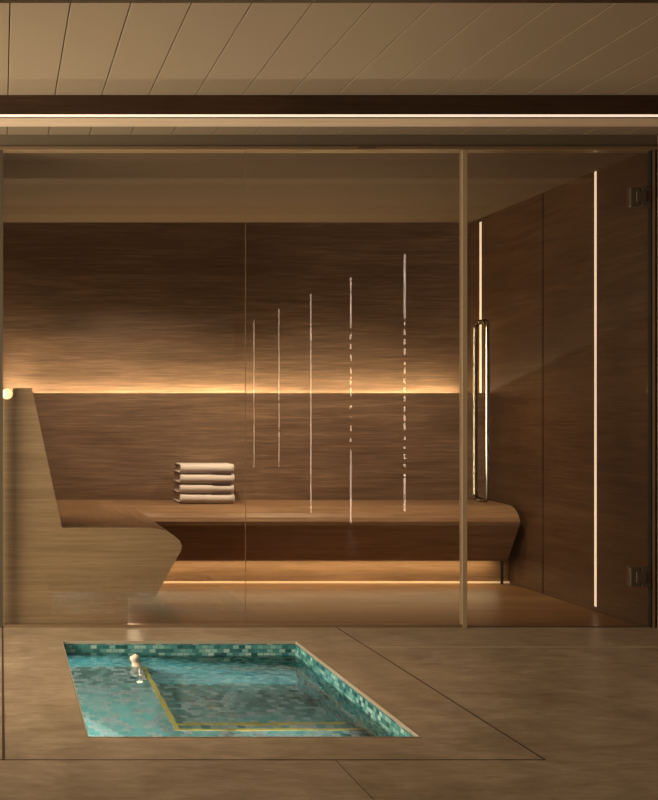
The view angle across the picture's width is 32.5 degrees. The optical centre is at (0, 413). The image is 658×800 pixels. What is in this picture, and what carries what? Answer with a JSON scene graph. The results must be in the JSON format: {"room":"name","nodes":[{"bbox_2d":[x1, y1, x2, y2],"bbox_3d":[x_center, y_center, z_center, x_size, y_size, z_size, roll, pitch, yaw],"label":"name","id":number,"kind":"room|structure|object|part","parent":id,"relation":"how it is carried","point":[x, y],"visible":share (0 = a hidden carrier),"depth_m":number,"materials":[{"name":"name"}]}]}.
{"room":"spa","nodes":[
{"label":"spa","id":0,"kind":"room"},
{"bbox_2d":[3,222,469,392],"bbox_3d":[1.480,-0.105,7.030,3.360,2.470,0.120,0,0,0],"label":"wall","id":1,"kind":"structure","parent":0,"point":[89,307],"depth_m":6.97,"materials":[{"name":"brown wood"}]},
{"bbox_2d":[3,153,638,221],"bbox_3d":[1.505,-1.310,6.015,3.310,0.040,1.910,0,0,0],"label":"ceiling","id":2,"kind":"structure","parent":0,"point":[37,187],"depth_m":5.84,"materials":[{"name":"brown"}]},
{"bbox_2d":[0,583,657,799],"bbox_3d":[-0.095,1.090,1.535,6.810,0.120,11.070,0,0,0],"label":"floor","id":3,"kind":"structure","parent":0,"point":[584,700],"depth_m":3.66,"materials":[{"name":"stone"}]},
{"bbox_2d":[0,150,2,627],"bbox_3d":[-0.005,-0.121,5.005,0.030,2.302,0.034,0,0,0],"label":"trim","id":4,"kind":"structure","parent":3,"relation":"on","point":[1,151],"depth_m":4.99,"materials":[{"name":"brown metal"}]},
{"bbox_2d":[67,655,394,736],"bbox_3d":[0.807,1.093,3.995,1.055,0.001,1.390,0,0,0],"label":"pool water","id":5,"kind":"object","parent":3,"relation":"in","point":[167,695],"visible":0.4,"depth_m":3.95,"materials":[{"name":"teal liquid"}]},
{"bbox_2d":[3,151,461,627],"bbox_3d":[1.119,-0.121,5.005,2.213,2.302,0.030,0,0,0],"label":"glass partition frame","id":6,"kind":"structure","parent":3,"relation":"on","point":[5,625],"depth_m":5.00,"materials":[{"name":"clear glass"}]},
{"bbox_2d":[62,641,421,737],"bbox_3d":[0.807,1.316,3.995,1.095,0.575,1.430,0,0,0],"label":"plunge pool","id":7,"kind":"object","parent":3,"relation":"in","point":[396,727],"visible":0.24,"depth_m":4.69,"materials":[{"name":"tile"}]},
{"bbox_2d":[3,388,519,622],"bbox_3d":[1.576,0.457,6.008,3.158,1.186,1.925,0,0,0],"label":"bench","id":8,"kind":"object","parent":3,"relation":"on","point":[341,487],"visible":0.82,"depth_m":6.43,"materials":[{"name":"brown wood"}]},
{"bbox_3d":[0.440,0.462,5.065,0.886,1.177,0.020,0,0,0],"label":"panel","id":9,"kind":"part","parent":8,"relation":"part of","materials":[{"name":"brown wood"}]},
{"bbox_3d":[0.452,0.727,5.893,0.864,0.342,1.635,0,0,0],"label":"seat","id":10,"kind":"part","parent":8,"relation":"part of","materials":[{"name":"brown wood"}]},
{"bbox_2d":[173,491,234,502],"bbox_3d":[1.275,0.525,6.521,0.342,0.059,0.245,0,0,0],"label":"folded towel","id":11,"kind":"object","parent":8,"relation":"on","point":[179,497],"visible":0.94,"depth_m":6.41,"materials":[{"name":"white fabric"}]},
{"bbox_2d":[173,482,233,493],"bbox_3d":[1.274,0.465,6.525,0.340,0.061,0.248,0,0,0],"label":"folded towel","id":12,"kind":"object","parent":11,"relation":"on","point":[179,487],"visible":0.91,"depth_m":6.41,"materials":[{"name":"white fabric"}]},
{"bbox_2d":[173,472,234,483],"bbox_3d":[1.276,0.403,6.522,0.340,0.061,0.248,0,0,0],"label":"folded towel","id":13,"kind":"object","parent":12,"relation":"on","point":[179,477],"visible":0.96,"depth_m":6.41,"materials":[{"name":"white fabric"}]},
{"bbox_2d":[174,462,233,473],"bbox_3d":[1.276,0.342,6.526,0.336,0.061,0.248,0,0,0],"label":"folded towel","id":14,"kind":"object","parent":13,"relation":"on","point":[186,468],"visible":1,"depth_m":6.41,"materials":[{"name":"white fabric"}]},
{"bbox_3d":[1.577,0.210,6.719,3.155,0.692,0.018,0,0,0],"label":"backrest","id":15,"kind":"part","parent":8,"relation":"part of","materials":[{"name":"brown wood"}]},
{"bbox_3d":[1.925,0.728,6.445,2.450,0.342,0.530,0,0,0],"label":"seat","id":16,"kind":"part","parent":8,"relation":"part of","materials":[{"name":"brown wood"}]},
{"bbox_3d":[3.091,0.974,6.386,0.013,0.152,0.013,0,0,0],"label":"support post","id":17,"kind":"part","parent":8,"relation":"part of","materials":[{"name":"black"}]},
{"bbox_2d":[0,628,544,759],"bbox_3d":[-0.889,1.034,4.032,5.021,0.011,1.905,0,0,0],"label":"trim","id":18,"kind":"structure","parent":3,"relation":"on","point":[2,628],"depth_m":3.08,"materials":[{"name":"brown"}]},
{"bbox_2d":[336,761,373,799],"bbox_3d":[0.995,1.035,2.538,0.002,0.011,1.075,0,0,0],"label":"trim","id":19,"kind":"structure","parent":3,"relation":"on","point":[336,761],"depth_m":2.93,"materials":[{"name":"brown"}]},
{"bbox_2d":[460,150,466,627],"bbox_3d":[2.236,-0.121,5.005,0.022,2.302,0.034,0,0,0],"label":"trim","id":20,"kind":"structure","parent":3,"relation":"on","point":[463,154],"depth_m":4.99,"materials":[{"name":"brown metal"}]},
{"bbox_2d":[0,3,657,134],"bbox_3d":[-0.139,-1.377,0.550,6.798,0.060,9.100,0,0,0],"label":"ceiling","id":21,"kind":"structure","parent":0,"point":[46,48],"depth_m":3.87,"materials":[{"name":"beige paint"}]},
{"bbox_2d":[0,95,657,126],"bbox_3d":[-0.120,-1.298,4.434,6.560,0.097,0.134,0,0,0],"label":"beam","id":22,"kind":"structure","parent":21,"relation":"attached to","point":[15,110],"depth_m":4.37,"materials":[{"name":"brown wood"}]},
{"bbox_2d":[470,134,657,627],"bbox_3d":[3.235,-0.159,1.535,0.150,2.577,11.070,0,0,0],"label":"wall","id":23,"kind":"structure","parent":0,"point":[538,250],"depth_m":5.72,"materials":[{"name":"brown wood"}]},
{"bbox_2d":[0,135,656,145],"bbox_3d":[1.560,-1.317,5.025,3.240,0.061,0.070,0,0,0],"label":"trim","id":24,"kind":"structure","parent":23,"relation":"attached to","point":[5,140],"depth_m":4.99,"materials":[{"name":"brown paint"}]},
{"bbox_2d":[0,0,657,2],"bbox_3d":[-0.120,-1.335,3.240,6.560,0.025,0.179,0,0,0],"label":"trim","id":25,"kind":"structure","parent":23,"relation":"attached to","point":[1,1],"depth_m":3.32,"materials":[{"name":"brown wood"}]},
{"bbox_2d":[0,146,657,152],"bbox_3d":[1.570,-1.279,5.010,3.180,0.014,0.070,0,0,0],"label":"trim","id":26,"kind":"structure","parent":23,"relation":"attached to","point":[6,149],"depth_m":4.97,"materials":[{"name":"brown metal"}]},
{"bbox_2d":[479,222,481,392],"bbox_3d":[3.159,-0.127,6.814,0.006,2.273,0.034,0,0,0],"label":"lamp","id":27,"kind":"object","parent":23,"relation":"attached to","point":[480,223],"visible":0.36,"depth_m":6.81,"materials":[{"name":"beige"}]},
{"bbox_2d":[467,187,650,626],"bbox_3d":[2.704,-0.119,5.005,0.913,2.298,0.154,0,0,0],"label":"door","id":28,"kind":"structure","parent":23,"relation":"in","point":[638,197],"depth_m":4.99,"materials":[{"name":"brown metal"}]},
{"bbox_3d":[2.322,-0.015,5.046,0.023,0.884,0.071,0,0,0],"label":"pull handle","id":29,"kind":"part","parent":28,"relation":"part of","materials":[{"name":"silver metal"}]},
{"bbox_3d":[2.322,-0.015,4.964,0.023,0.884,0.071,0,0,0],"label":"pull handle","id":30,"kind":"part","parent":28,"relation":"part of","materials":[{"name":"silver metal"}]},
{"bbox_2d":[594,171,596,606],"bbox_3d":[3.159,-0.132,5.497,0.006,2.312,0.026,0,0,0],"label":"lamp","id":31,"kind":"object","parent":23,"relation":"attached to","point":[595,172],"visible":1,"depth_m":5.50,"materials":[{"name":"beige"}]},
{"bbox_2d":[648,150,655,627],"bbox_3d":[3.146,-0.121,5.005,0.028,2.302,0.034,0,0,0],"label":"trim","id":32,"kind":"structure","parent":23,"relation":"attached to","point":[652,153],"depth_m":4.99,"materials":[{"name":"brown wood"}]}
]}

